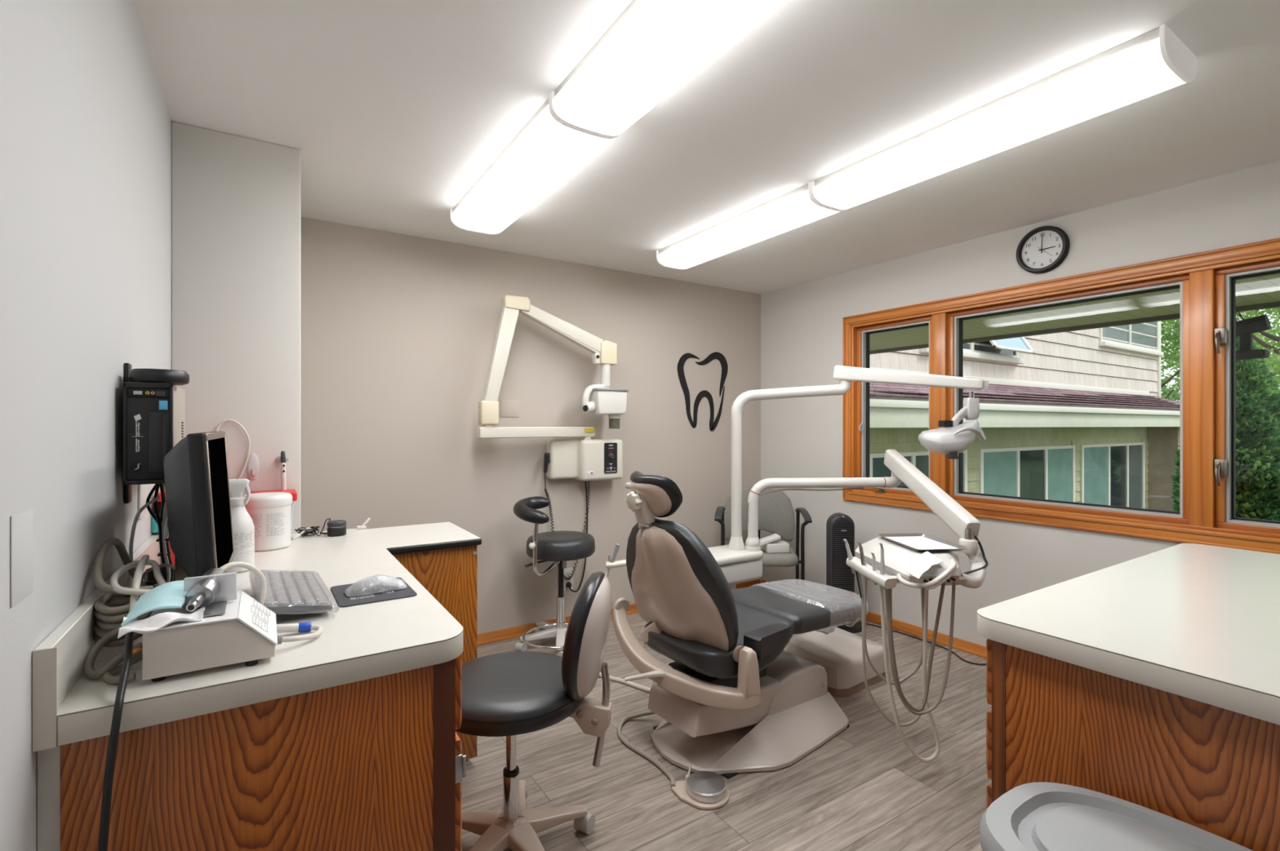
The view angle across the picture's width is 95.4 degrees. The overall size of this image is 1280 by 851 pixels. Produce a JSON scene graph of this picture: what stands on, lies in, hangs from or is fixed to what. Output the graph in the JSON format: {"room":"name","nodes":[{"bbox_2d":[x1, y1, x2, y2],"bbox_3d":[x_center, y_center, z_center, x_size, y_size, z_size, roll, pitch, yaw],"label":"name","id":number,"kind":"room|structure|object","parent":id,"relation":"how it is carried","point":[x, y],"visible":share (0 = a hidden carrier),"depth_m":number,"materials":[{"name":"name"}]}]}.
{"room":"dental clinic","nodes":[
{"label":"dental clinic","id":0,"kind":"room"},
{"bbox_2d":[0,0,171,850],"bbox_3d":[-0.794,0.122,0.598,0.120,2.440,5.465,0,0,-33],"label":"wall","id":1,"kind":"structure","parent":0,"point":[86,122],"depth_m":1.00,"materials":[{"name":"grey paint"}]},
{"bbox_2d":[10,508,33,608],"bbox_3d":[-0.856,0.181,0.807,0.002,0.122,0.085,0,0,-33],"label":"wall plate","id":2,"kind":"object","parent":1,"relation":"attached to","point":[22,523],"visible":1,"depth_m":0.80,"materials":[{"name":"grey paint"}]},
{"bbox_2d":[34,532,161,707],"bbox_3d":[-1.274,0.376,1.474,0.020,0.101,1.486,0,0,-33],"label":"backsplash","id":3,"kind":"structure","parent":1,"relation":"attached to","point":[73,639],"depth_m":0.98,"materials":[{"name":"white laminate"}]},
{"bbox_2d":[124,363,131,503],"bbox_3d":[-1.238,0.018,1.408,0.010,0.337,0.037,0,0,-33],"label":"wall bracket","id":4,"kind":"object","parent":1,"relation":"attached to","point":[127,367],"visible":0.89,"depth_m":1.39,"materials":[{"name":"black plastic"}]},
{"bbox_2d":[123,382,185,485],"bbox_3d":[-1.207,0.018,1.456,0.090,0.234,0.285,0,0,-33],"label":"desktop computer","id":5,"kind":"object","parent":4,"relation":"attached to","point":[154,413],"visible":0.87,"depth_m":1.34,"materials":[{"name":"black plastic"}]},
{"bbox_2d":[125,484,174,598],"bbox_3d":[-1.155,0.281,1.392,0.086,0.292,0.239,0,0,-33],"label":"cable bundle","id":6,"kind":"object","parent":5,"relation":"hanging from","point":[162,521],"visible":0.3,"depth_m":1.44,"materials":[{"name":"black plastic"}]},
{"bbox_2d":[128,368,189,385],"bbox_3d":[-1.156,-0.117,1.402,0.114,0.035,0.114,0,0,-33],"label":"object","id":7,"kind":"object","parent":5,"relation":"on","point":[175,377],"visible":0.9,"depth_m":1.36,"materials":[{"name":"black plastic"}]},
{"bbox_2d":[181,422,183,439],"bbox_3d":[-1.212,0.049,1.543,0.001,0.116,0.037,0,0,-33],"label":"vent","id":8,"kind":"object","parent":5,"relation":"attached to","point":[182,423],"depth_m":1.54,"materials":[{"name":"white"}]},
{"bbox_2d":[137,484,145,520],"bbox_3d":[-1.351,0.192,1.580,0.006,0.120,0.080,0,0,-33],"label":"wall plate","id":9,"kind":"object","parent":1,"relation":"attached to","point":[141,488],"visible":0.56,"depth_m":1.56,"materials":[{"name":"white plastic"}]},
{"bbox_2d":[151,511,159,533],"bbox_3d":[-1.467,0.293,1.770,0.016,0.053,0.095,0,0,-33],"label":"box","id":10,"kind":"object","parent":1,"relation":"attached to","point":[154,527],"visible":0.44,"depth_m":1.73,"materials":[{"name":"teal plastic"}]},
{"bbox_2d":[171,121,301,533],"bbox_3d":[-1.752,0.122,2.571,0.404,2.440,0.870,0,0,-33],"label":"wall column","id":11,"kind":"structure","parent":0,"point":[236,201],"depth_m":2.21,"materials":[{"name":"grey paint"}]},
{"bbox_2d":[215,419,250,479],"bbox_3d":[-1.526,0.115,2.184,0.110,0.278,0.022,0,0,-33],"label":"cord","id":12,"kind":"object","parent":11,"relation":"attached to","point":[220,424],"visible":0.68,"depth_m":2.20,"materials":[{"name":"beige plastic"}]},
{"bbox_2d":[247,453,258,479],"bbox_3d":[-1.471,0.156,2.215,0.037,0.104,0.036,0,0,-33],"label":"hook","id":13,"kind":"object","parent":11,"relation":"attached to","point":[253,462],"visible":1,"depth_m":2.22,"materials":[{"name":"plastic"}]},
{"bbox_2d":[277,451,288,490],"bbox_3d":[-1.388,0.188,2.264,0.038,0.178,0.038,0,0,-33],"label":"pen","id":14,"kind":"object","parent":11,"relation":"attached to","point":[282,458],"visible":0.94,"depth_m":2.25,"materials":[{"name":"grey plastic"}]},
{"bbox_2d":[301,217,760,634],"bbox_3d":[-0.548,0.122,3.935,3.906,2.440,0.120,0,0,-33],"label":"wall","id":15,"kind":"structure","parent":0,"point":[398,331],"depth_m":3.64,"materials":[{"name":"beige paint"}]},
{"bbox_2d":[500,400,519,417],"bbox_3d":[-0.822,-0.107,3.684,0.120,0.108,0.005,0,0,-33],"label":"blank plate","id":16,"kind":"object","parent":15,"relation":"attached to","point":[508,408],"visible":1,"depth_m":3.68,"materials":[{"name":"beige paint"}]},
{"bbox_2d":[476,295,628,592],"bbox_3d":[-0.539,0.171,3.700,1.016,1.893,0.282,0,0,-33],"label":"dental xray","id":17,"kind":"object","parent":15,"relation":"attached to","point":[585,460],"visible":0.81,"depth_m":3.75,"materials":[{"name":"beige plastic"}]},
{"bbox_2d":[543,454,549,472],"bbox_3d":[-0.599,0.244,3.732,0.037,0.115,0.030,0,0,-33],"label":"switch","id":18,"kind":"object","parent":17,"relation":"attached to","point":[546,462],"depth_m":3.72,"materials":[{"name":"black plastic"}]},
{"bbox_2d":[605,444,615,472],"bbox_3d":[-0.195,0.220,3.906,0.078,0.183,0.001,0,0,-33],"label":"control panel","id":19,"kind":"object","parent":17,"relation":"attached to","point":[610,449],"depth_m":3.90,"materials":[{"name":"grey plastic"}]},
{"bbox_2d":[564,568,573,591],"bbox_3d":[-0.474,1.030,3.890,0.078,0.147,0.035,0,0,-33],"label":"wall outlet","id":20,"kind":"object","parent":15,"relation":"attached to","point":[567,584],"visible":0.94,"depth_m":3.90,"materials":[{"name":"white plastic"}]},
{"bbox_2d":[477,579,759,645],"bbox_3d":[-0.406,1.311,3.940,3.342,0.062,0.024,0,0,-33],"label":"baseboard","id":21,"kind":"structure","parent":15,"relation":"attached to","point":[516,632],"depth_m":3.70,"materials":[{"name":"brown wood"}]},
{"bbox_2d":[677,351,728,431],"bbox_3d":[0.492,-0.267,4.529,0.500,0.627,0.006,0,0,-33],"label":"sign","id":22,"kind":"object","parent":15,"relation":"attached to","point":[716,355],"visible":1,"depth_m":4.53,"materials":[{"name":"black"}]},
{"bbox_2d":[133,0,1279,293],"bbox_3d":[0.902,-1.158,1.690,4.154,0.120,5.465,0,0,-33],"label":"ceiling","id":23,"kind":"structure","parent":0,"point":[393,110],"depth_m":2.03,"materials":[{"name":"white paint"}]},
{"bbox_2d":[449,93,619,235],"bbox_3d":[-0.513,-1.050,2.511,0.279,0.094,1.233,0,0,-33],"label":"ceiling light","id":24,"kind":"object","parent":23,"relation":"attached to","point":[547,150],"visible":0.83,"depth_m":2.33,"materials":[{"name":"white plastic"}]},
{"bbox_2d":[550,0,783,137],"bbox_3d":[0.153,-1.050,1.477,0.279,0.094,1.222,0,0,-33],"label":"ceiling light","id":25,"kind":"object","parent":23,"relation":"attached to","point":[654,46],"visible":1,"depth_m":1.61,"materials":[{"name":"white plastic"}]},
{"bbox_2d":[656,182,843,270],"bbox_3d":[0.545,-1.050,3.206,0.266,0.094,1.228,0,0,-33],"label":"ceiling light","id":26,"kind":"object","parent":23,"relation":"attached to","point":[796,208],"visible":0.83,"depth_m":3.04,"materials":[{"name":"white plastic"}]},
{"bbox_2d":[810,23,1196,210],"bbox_3d":[1.210,-1.050,2.173,0.266,0.094,1.225,0,0,-33],"label":"ceiling light","id":27,"kind":"object","parent":23,"relation":"attached to","point":[1156,61],"visible":1,"depth_m":1.93,"materials":[{"name":"white plastic"}]},
{"bbox_2d":[462,612,991,850],"bbox_3d":[0.889,1.402,1.682,4.124,0.120,5.465,0,0,-33],"label":"floor","id":28,"kind":"structure","parent":0,"point":[863,789],"depth_m":2.21,"materials":[{"name":"grey wood"}]},
{"bbox_2d":[37,657,466,850],"bbox_3d":[-1.018,0.908,1.643,0.634,0.868,1.464,0,0,-33],"label":"base cabinet","id":29,"kind":"object","parent":28,"relation":"on","point":[376,764],"visible":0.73,"depth_m":1.03,"materials":[{"name":"brown wood"}]},
{"bbox_2d":[32,528,462,752],"bbox_3d":[-1.014,0.400,1.640,0.636,0.147,1.488,0,0,-33],"label":"countertop","id":30,"kind":"structure","parent":29,"relation":"on","point":[365,642],"depth_m":1.06,"materials":[{"name":"beige laminate"}]},
{"bbox_2d":[84,537,166,684],"bbox_3d":[-0.974,0.329,1.122,0.129,0.194,0.413,0,0,-33],"label":"coil","id":31,"kind":"object","parent":30,"relation":"on","point":[108,618],"visible":0.64,"depth_m":1.06,"materials":[{"name":"beige"}]},
{"bbox_2d":[144,564,174,586],"bbox_3d":[-1.215,0.389,1.483,0.070,0.073,0.107,0,0,-44],"label":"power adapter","id":32,"kind":"object","parent":30,"relation":"on","point":[149,577],"visible":0.05,"depth_m":1.43,"materials":[{"name":"black plastic"}]},
{"bbox_2d":[157,488,174,564],"bbox_3d":[-1.478,0.304,1.950,0.170,0.245,0.440,0,0,-33],"label":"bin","id":33,"kind":"object","parent":30,"relation":"on","point":[172,555],"visible":0.09,"depth_m":1.75,"materials":[{"name":"red plastic"}]},
{"bbox_2d":[97,561,323,850],"bbox_3d":[-0.786,0.809,1.030,0.278,1.072,0.381,0,0,3],"label":"ultrasonic scaler","id":34,"kind":"object","parent":30,"relation":"on","point":[235,628],"visible":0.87,"depth_m":1.01,"materials":[{"name":"beige plastic"}]},
{"bbox_2d":[120,580,187,626],"bbox_3d":[-0.851,0.310,1.033,0.074,0.038,0.140,0,0,-29],"label":"pack","id":35,"kind":"object","parent":34,"relation":"on","point":[171,594],"visible":0.95,"depth_m":1.03,"materials":[{"name":"teal paper"}]},
{"bbox_2d":[117,606,204,639],"bbox_3d":[-0.804,0.330,0.982,0.108,0.026,0.070,0,0,-33],"label":"tissue","id":36,"kind":"object","parent":34,"relation":"on","point":[162,620],"visible":1,"depth_m":0.97,"materials":[{"name":"white paper"}]},
{"bbox_2d":[187,604,194,610],"bbox_3d":[-0.779,0.316,1.011,0.010,0.010,0.003,0,0,-21],"label":"socket","id":37,"kind":"object","parent":34,"relation":"attached to","point":[190,607],"depth_m":1.01,"materials":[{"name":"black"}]},
{"bbox_2d":[251,599,270,632],"bbox_3d":[-0.731,0.366,1.123,0.030,0.030,0.165,0,0,-33],"label":"print","id":38,"kind":"object","parent":34,"relation":"attached to","point":[260,615],"depth_m":1.12,"materials":[{"name":"grey plastic"}]},
{"bbox_2d":[164,431,258,600],"bbox_3d":[-0.996,0.221,1.340,0.225,0.412,0.441,0,0,-33],"label":"monitor","id":39,"kind":"object","parent":30,"relation":"on","point":[196,472],"visible":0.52,"depth_m":1.17,"materials":[{"name":"black plastic"}]},
{"bbox_2d":[228,479,254,573],"bbox_3d":[-1.188,0.292,1.715,0.091,0.268,0.091,0,0,-33],"label":"spray bottle","id":40,"kind":"object","parent":30,"relation":"on","point":[243,528],"visible":0.72,"depth_m":1.70,"materials":[{"name":"white plastic"}]},
{"bbox_2d":[233,531,253,557],"bbox_3d":[-1.157,0.351,1.695,0.016,0.080,0.069,0,0,32],"label":"print","id":41,"kind":"object","parent":40,"relation":"attached to","point":[243,541],"depth_m":1.69,"materials":[{"name":"grey paper"}]},
{"bbox_2d":[243,492,292,551],"bbox_3d":[-1.305,0.333,2.038,0.153,0.188,0.153,0,0,-33],"label":"wipes canister","id":42,"kind":"object","parent":30,"relation":"on","point":[269,513],"visible":0.77,"depth_m":1.99,"materials":[{"name":"white plastic"}]},
{"bbox_2d":[249,512,284,537],"bbox_3d":[-1.280,0.339,1.986,0.116,0.076,0.029,0,0,-26],"label":"print","id":43,"kind":"object","parent":42,"relation":"attached to","point":[265,524],"depth_m":1.98,"materials":[{"name":"grey paper"}]},
{"bbox_2d":[250,488,297,539],"bbox_3d":[-1.382,0.338,2.191,0.154,0.175,0.160,0,0,-33],"label":"tub","id":44,"kind":"object","parent":30,"relation":"on","point":[293,492],"visible":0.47,"depth_m":2.17,"materials":[{"name":"plastic"}]},
{"bbox_2d":[248,569,338,614],"bbox_3d":[-0.848,0.398,1.414,0.157,0.049,0.392,0,0,-35],"label":"keyboard","id":45,"kind":"object","parent":30,"relation":"on","point":[287,590],"visible":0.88,"depth_m":1.36,"materials":[{"name":"grey plastic"}]},
{"bbox_2d":[291,518,330,540],"bbox_3d":[-1.277,0.395,2.245,0.088,0.063,0.147,0,0,41],"label":"cord tangle","id":46,"kind":"object","parent":30,"relation":"on","point":[314,529],"visible":0.99,"depth_m":2.23,"materials":[{"name":"black plastic"}]},
{"bbox_2d":[319,520,346,537],"bbox_3d":[-1.183,0.399,2.259,0.067,0.056,0.084,0,0,17],"label":"puck","id":47,"kind":"object","parent":30,"relation":"on","point":[337,527],"visible":1,"depth_m":2.24,"materials":[{"name":"black plastic"}]},
{"bbox_2d":[356,517,369,529],"bbox_3d":[-1.143,0.405,2.411,0.051,0.043,0.028,0,0,-33],"label":"clip","id":48,"kind":"object","parent":30,"relation":"on","point":[362,526],"visible":1,"depth_m":2.40,"materials":[{"name":"white plastic"}]},
{"bbox_2d":[330,577,417,607],"bbox_3d":[-0.685,0.424,1.495,0.176,0.005,0.204,0,0,-34],"label":"mouse pad","id":49,"kind":"object","parent":30,"relation":"on","point":[343,601],"visible":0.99,"depth_m":1.45,"materials":[{"name":"grey rubber"}]},
{"bbox_2d":[344,574,407,596],"bbox_3d":[-0.677,0.404,1.494,0.139,0.039,0.076,0,0,-37],"label":"mouse","id":50,"kind":"object","parent":49,"relation":"on","point":[376,584],"visible":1,"depth_m":1.48,"materials":[{"name":"grey plastic"}]},
{"bbox_2d":[366,522,481,761],"bbox_3d":[-0.895,0.892,2.381,0.360,0.900,0.470,0,0,-33],"label":"base cabinet","id":51,"kind":"object","parent":28,"relation":"on","point":[442,557],"visible":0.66,"depth_m":2.26,"materials":[{"name":"brown wood"}]},
{"bbox_2d":[455,571,612,850],"bbox_3d":[-0.376,0.902,1.844,0.577,0.880,0.499,0,0,3],"label":"stool","id":52,"kind":"object","parent":28,"relation":"on","point":[509,695],"visible":0.87,"depth_m":1.75,"materials":[{"name":"black leather"}]},
{"bbox_2d":[524,788,527,799],"bbox_3d":[-0.435,1.304,2.066,0.055,0.076,0.050,0,0,20],"label":"hood","id":53,"kind":"object","parent":52,"relation":"attached to","point":[526,791],"depth_m":2.07,"materials":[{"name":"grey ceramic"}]},
{"bbox_2d":[561,571,604,701],"bbox_3d":[-0.168,0.650,1.816,0.112,0.375,0.336,0,0,3],"label":"backrest cushion","id":54,"kind":"object","parent":52,"relation":"on","point":[584,648],"depth_m":1.68,"materials":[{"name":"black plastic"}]},
{"bbox_2d":[573,813,595,835],"bbox_3d":[-0.184,1.304,1.930,0.050,0.076,0.055,0,0,27],"label":"caster wheel","id":55,"kind":"object","parent":52,"relation":"attached to","point":[584,823],"depth_m":1.91,"materials":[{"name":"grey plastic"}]},
{"bbox_2d":[513,496,595,657],"bbox_3d":[-0.478,0.886,3.500,0.486,0.913,0.635,0,0,12],"label":"stool","id":56,"kind":"object","parent":28,"relation":"on","point":[560,547],"visible":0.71,"depth_m":3.44,"materials":[{"name":"black leather"}]},
{"bbox_2d":[515,641,527,651],"bbox_3d":[-0.705,1.305,3.455,0.050,0.074,0.055,0,0,25],"label":"caster wheel","id":57,"kind":"object","parent":56,"relation":"attached to","point":[519,646],"depth_m":3.44,"materials":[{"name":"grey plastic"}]},
{"bbox_2d":[534,627,543,632],"bbox_3d":[-0.645,1.305,3.728,0.050,0.074,0.055,0,0,-3],"label":"caster wheel","id":58,"kind":"object","parent":56,"relation":"attached to","point":[540,629],"depth_m":3.70,"materials":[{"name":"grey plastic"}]},
{"bbox_2d":[555,650,563,657],"bbox_3d":[-0.445,1.305,3.325,0.055,0.074,0.050,0,0,18],"label":"caster wheel","id":59,"kind":"object","parent":56,"relation":"attached to","point":[560,654],"depth_m":3.30,"materials":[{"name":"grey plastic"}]},
{"bbox_2d":[617,710,729,810],"bbox_3d":[0.102,1.310,2.344,0.229,0.064,0.700,0,0,-25],"label":"foot pedal","id":60,"kind":"object","parent":28,"relation":"on","point":[702,790],"visible":1,"depth_m":2.11,"materials":[{"name":"beige plastic"}]},
{"bbox_2d":[598,544,763,693],"bbox_3d":[0.240,0.979,3.137,0.921,0.736,0.484,0,0,-33],"label":"pod","id":61,"kind":"object","parent":28,"relation":"on","point":[741,566],"visible":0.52,"depth_m":3.15,"materials":[{"name":"white plastic"}]},
{"bbox_2d":[728,365,988,551],"bbox_3d":[1.155,0.179,3.171,1.314,1.038,0.304,0,0,22],"label":"light","id":62,"kind":"object","parent":61,"relation":"on","point":[951,442],"visible":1,"depth_m":3.20,"materials":[{"name":"white metal"}]},
{"bbox_2d":[745,449,988,763],"bbox_3d":[1.132,0.693,2.740,0.868,1.118,1.311,0,0,-10],"label":"dental delivery unit","id":63,"kind":"object","parent":61,"relation":"attached to","point":[911,568],"visible":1,"depth_m":2.24,"materials":[{"name":"white plastic"}]},
{"bbox_2d":[877,533,968,552],"bbox_3d":[1.148,0.479,2.386,0.211,0.014,0.324,0,0,-6],"label":"tray","id":64,"kind":"object","parent":63,"relation":"on","point":[917,542],"visible":1,"depth_m":2.39,"materials":[{"name":"silver metal"}]},
{"bbox_2d":[612,471,868,779],"bbox_3d":[0.446,0.761,2.635,1.257,1.162,0.728,0,0,-37],"label":"dental chair","id":65,"kind":"object","parent":28,"relation":"on","point":[731,703],"visible":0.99,"depth_m":2.32,"materials":[{"name":"beige plastic"}]},
{"bbox_2d":[630,471,682,517],"bbox_3d":[0.048,0.270,2.267,0.162,0.179,0.239,0,0,-37],"label":"cushion","id":66,"kind":"object","parent":65,"relation":"on","point":[651,495],"depth_m":2.20,"materials":[{"name":"beige leather"}]},
{"bbox_2d":[626,517,738,652],"bbox_3d":[0.127,0.644,2.381,0.285,0.557,0.638,0,0,-37],"label":"cushion","id":67,"kind":"object","parent":65,"relation":"on","point":[686,600],"depth_m":2.23,"materials":[{"name":"beige leather"}]},
{"bbox_2d":[644,601,795,679],"bbox_3d":[0.311,0.898,2.479,0.477,0.178,0.516,0,0,-37],"label":"seat cushion","id":68,"kind":"object","parent":65,"relation":"on","point":[706,654],"depth_m":2.30,"materials":[{"name":"black leather"}]},
{"bbox_2d":[731,582,862,634],"bbox_3d":[0.729,0.861,2.791,0.579,0.122,0.496,0,0,-37],"label":"cushion","id":69,"kind":"object","parent":65,"relation":"on","point":[807,609],"depth_m":2.67,"materials":[{"name":"grey leather"}]},
{"bbox_2d":[714,488,812,586],"bbox_3d":[0.861,0.903,4.160,0.652,0.866,0.596,0,0,7],"label":"chair","id":70,"kind":"object","parent":28,"relation":"on","point":[775,511],"visible":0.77,"depth_m":4.33,"materials":[{"name":"grey fabric"}]},
{"bbox_2d":[759,533,789,553],"bbox_3d":[0.911,0.810,4.015,0.207,0.115,0.110,0,0,-5],"label":"tissue box","id":71,"kind":"object","parent":70,"relation":"on","point":[769,544],"visible":0.83,"depth_m":3.97,"materials":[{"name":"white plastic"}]},
{"bbox_2d":[786,626,888,697],"bbox_3d":[1.039,1.246,3.111,0.445,0.191,0.375,0,0,-37],"label":"box","id":72,"kind":"object","parent":28,"relation":"on","point":[839,652],"visible":0.61,"depth_m":3.00,"materials":[{"name":"beige plastic"}]},
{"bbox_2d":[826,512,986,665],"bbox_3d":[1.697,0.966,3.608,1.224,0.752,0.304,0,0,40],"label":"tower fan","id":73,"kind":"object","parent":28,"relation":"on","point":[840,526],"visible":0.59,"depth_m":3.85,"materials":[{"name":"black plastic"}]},
{"bbox_2d":[832,518,853,599],"bbox_3d":[1.345,0.953,3.854,0.140,0.678,0.011,0,0,0],"label":"grille","id":74,"kind":"object","parent":73,"relation":"attached to","point":[842,528],"depth_m":3.85,"materials":[{"name":"black plastic"}]},
{"bbox_2d":[980,782,1253,850],"bbox_3d":[0.863,1.008,0.793,0.390,0.668,0.708,0,0,-33],"label":"waste bin","id":75,"kind":"object","parent":28,"relation":"on","point":[1042,816],"visible":1,"depth_m":0.99,"materials":[{"name":"grey plastic"}]},
{"bbox_2d":[986,639,1279,850],"bbox_3d":[1.626,0.908,1.319,1.438,0.868,0.918,0,0,-33],"label":"base cabinet","id":76,"kind":"object","parent":28,"relation":"on","point":[1211,769],"visible":0.38,"depth_m":1.09,"materials":[{"name":"brown wood"}]},
{"bbox_2d":[977,543,1279,725],"bbox_3d":[1.630,0.450,1.324,1.485,0.046,0.962,0,0,-33],"label":"countertop","id":77,"kind":"structure","parent":76,"relation":"on","point":[1201,623],"depth_m":1.26,"materials":[{"name":"beige laminate"}]},
{"bbox_2d":[760,160,1279,646],"bbox_3d":[2.524,0.122,2.727,0.150,2.440,5.240,0,0,-34],"label":"wall","id":78,"kind":"structure","parent":0,"point":[802,324],"depth_m":3.51,"materials":[{"name":"grey paint"}]},
{"bbox_2d":[761,579,986,658],"bbox_3d":[1.797,1.311,3.660,0.024,0.062,2.840,0,0,-34],"label":"baseboard","id":79,"kind":"structure","parent":78,"relation":"attached to","point":[958,644],"depth_m":3.63,"materials":[{"name":"brown wood"}]},
{"bbox_2d":[1016,226,1070,273],"bbox_3d":[2.150,-0.941,3.117,0.037,0.248,0.248,0,0,-34],"label":"wall clock","id":80,"kind":"object","parent":78,"relation":"attached to","point":[1042,249],"visible":1,"depth_m":3.11,"materials":[{"name":"black plastic"}]},
{"bbox_2d":[842,237,1279,554],"bbox_3d":[2.230,-0.120,3.129,0.190,1.305,2.595,0,0,-34],"label":"window","id":81,"kind":"structure","parent":78,"relation":"in","point":[1206,281],"depth_m":2.77,"materials":[{"name":"brown wood"}]},
{"bbox_2d":[869,273,1279,351],"bbox_3d":[3.079,-0.813,3.661,1.810,0.030,10.700,0,0,-34],"label":"soffit","id":82,"kind":"structure","parent":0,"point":[1264,289],"depth_m":4.19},
{"bbox_2d":[1235,307,1271,359],"bbox_3d":[3.789,-0.611,3.776,0.120,0.376,0.404,0,0,-33],"label":"pet feeder","id":83,"kind":"object","parent":82,"relation":"hanging from","point":[1245,328],"visible":0.56,"depth_m":3.65,"materials":[{"name":"black plastic"}]},
{"bbox_2d":[869,301,1279,354],"bbox_3d":[3.857,-0.873,4.180,0.060,0.210,10.700,0,0,-34],"label":"trim","id":84,"kind":"structure","parent":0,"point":[1274,304],"depth_m":4.64,"materials":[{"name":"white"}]},
{"label":"outside","id":85,"kind":"structure","parent":0,"visible":0},
{"bbox_3d":[156.209,2.367,130.297,396.250,0.150,450.000,0,0,-33],"label":"ground","id":86,"kind":"structure","parent":85,"visible":0},
{"bbox_2d":[869,321,1179,511],"bbox_3d":[6.321,-0.533,11.889,15.700,5.650,4.850,0,0,-33],"label":"neighboring house","id":87,"kind":"structure","parent":86,"relation":"on","point":[1077,416],"depth_m":10.65,"materials":[{"name":"beige"}]},
{"bbox_2d":[1160,320,1179,399],"bbox_3d":[17.902,-2.304,22.000,4.993,9.209,6.021,0,0,-33],"label":"leafy tree","id":88,"kind":"object","parent":86,"relation":"on","point":[1167,337],"visible":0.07,"depth_m":20.82,"materials":[{"name":"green plant"}]},
{"bbox_2d":[1160,377,1179,399],"bbox_3d":[34.169,-0.262,28.155,7.603,6.636,41.677,0,0,-33],"label":"hedge","id":89,"kind":"object","parent":86,"relation":"on","point":[1165,386],"visible":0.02,"depth_m":32.04,"materials":[{"name":"green plant"}]},
{"bbox_2d":[1160,308,1279,402],"bbox_3d":[27.712,-3.391,27.615,5.429,11.382,5.056,0,0,-33],"label":"leafy tree","id":90,"kind":"object","parent":86,"relation":"on","point":[1265,340],"visible":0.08,"depth_m":27.25,"materials":[{"name":"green plant"}]},
{"bbox_2d":[1161,307,1279,392],"bbox_3d":[20.355,-2.926,17.678,5.670,10.453,5.822,0,0,15],"label":"leafy tree","id":91,"kind":"object","parent":86,"relation":"on","point":[1271,362],"visible":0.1,"depth_m":18.35,"materials":[{"name":"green plant"}]},
{"bbox_2d":[1169,336,1279,521],"bbox_3d":[8.290,0.518,8.105,1.671,3.549,1.656,0,0,-37],"label":"tree","id":92,"kind":"object","parent":86,"relation":"on","point":[1257,392],"visible":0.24,"depth_m":7.68,"materials":[{"name":"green plant"}]},
{"bbox_2d":[1244,309,1279,386],"bbox_3d":[26.749,-2.218,20.834,5.927,9.036,7.226,0,0,-33],"label":"leafy tree","id":93,"kind":"object","parent":86,"relation":"on","point":[1273,314],"visible":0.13,"depth_m":21.80,"materials":[{"name":"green plant"}]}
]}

